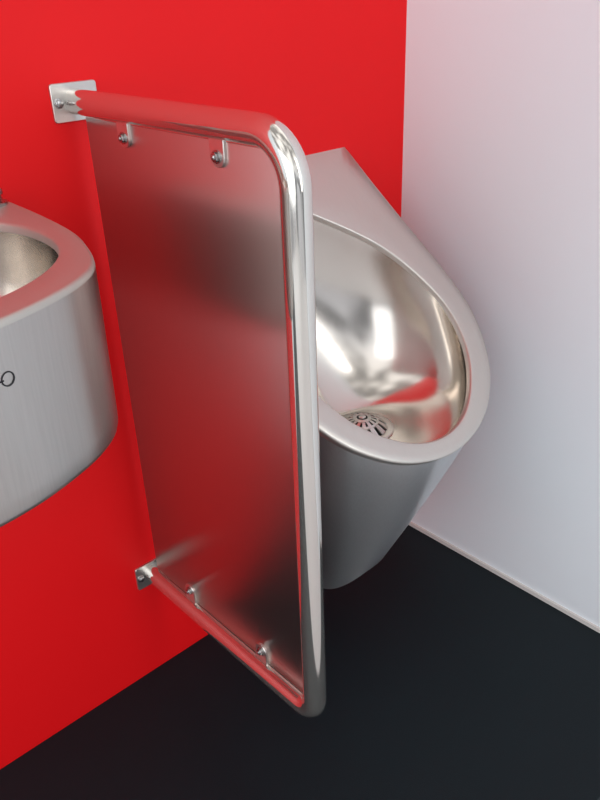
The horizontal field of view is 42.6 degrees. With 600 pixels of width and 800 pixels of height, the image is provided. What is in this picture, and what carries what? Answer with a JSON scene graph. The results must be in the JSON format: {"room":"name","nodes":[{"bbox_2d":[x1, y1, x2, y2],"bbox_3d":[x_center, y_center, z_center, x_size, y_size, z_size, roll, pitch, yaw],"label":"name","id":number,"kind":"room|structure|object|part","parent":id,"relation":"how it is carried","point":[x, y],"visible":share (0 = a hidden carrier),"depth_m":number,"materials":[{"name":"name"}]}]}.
{"room":"public restroom","nodes":[
{"label":"public restroom","id":0,"kind":"room"},
{"bbox_2d":[0,0,406,768],"bbox_3d":[-0.369,-0.605,0.681,1.481,2.740,0.050,-25,36,-36],"label":"wall","id":1,"kind":"structure","parent":0,"point":[77,630],"depth_m":1.08,"materials":[{"name":"red paint"}]},
{"bbox_2d":[0,188,117,526],"bbox_3d":[-0.367,-0.036,0.632,0.416,0.170,0.392,-25,36,-36],"label":"basin","id":2,"kind":"object","parent":1,"relation":"attached to","point":[58,408],"visible":1,"depth_m":0.58,"materials":[{"name":"metal"}]},
{"bbox_2d":[0,188,7,206],"bbox_3d":[-0.316,-0.208,0.786,0.030,0.018,0.030,-25,36,-36],"label":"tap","id":3,"kind":"object","parent":2,"relation":"on","point":[3,202],"depth_m":0.79,"materials":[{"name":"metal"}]},
{"bbox_3d":[-0.363,-0.034,0.628,0.347,0.116,0.299,-25,36,-36],"label":"bowl","id":4,"kind":"part","parent":2,"relation":"part of","materials":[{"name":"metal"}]},
{"bbox_2d":[48,79,325,717],"bbox_3d":[-0.115,0.028,0.924,0.058,0.742,0.391,-25,36,-36],"label":"privacy screen","id":5,"kind":"object","parent":1,"relation":"attached to","point":[209,240],"visible":1,"depth_m":0.86,"materials":[{"name":"metal"}]},
{"bbox_3d":[-0.259,-0.344,0.884,0.058,0.042,0.004,-25,36,-36],"label":"mounting plate","id":6,"kind":"part","parent":5,"relation":"part of","materials":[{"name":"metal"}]},
{"bbox_3d":[-0.234,0.272,1.218,0.058,0.042,0.004,-25,36,-36],"label":"mounting plate","id":7,"kind":"part","parent":5,"relation":"part of","materials":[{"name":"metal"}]},
{"bbox_2d":[305,147,489,588],"bbox_3d":[0.084,0.001,1.137,0.386,0.638,0.362,-25,36,-36],"label":"urinal","id":8,"kind":"object","parent":1,"relation":"attached to","point":[403,367],"visible":0.65,"depth_m":1.15,"materials":[{"name":"metal"}]},
{"bbox_2d":[313,220,466,442],"bbox_3d":[0.101,-0.088,1.061,0.273,0.290,0.272,-1,28,3],"label":"bowl","id":9,"kind":"object","parent":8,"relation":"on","point":[392,344],"depth_m":1.16,"materials":[{"name":"metal"}]},
{"bbox_2d":[0,525,599,799],"bbox_3d":[-0.681,0.926,0.609,2.981,0.140,0.632,-25,36,-36],"label":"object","id":10,"kind":"structure","parent":0,"point":[447,679],"depth_m":1.20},
{"bbox_2d":[401,0,599,626],"bbox_3d":[1.257,-0.317,0.027,0.050,2.740,3.200,-25,36,-36],"label":"wall","id":11,"kind":"structure","parent":0,"point":[501,166],"depth_m":1.21,"materials":[{"name":"white paint"}]},
{"bbox_2d":[408,522,599,632],"bbox_3d":[0.411,0.347,1.441,0.005,0.008,0.632,-25,36,-36],"label":"trim","id":12,"kind":"structure","parent":11,"relation":"attached to","point":[596,628],"depth_m":1.45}
]}

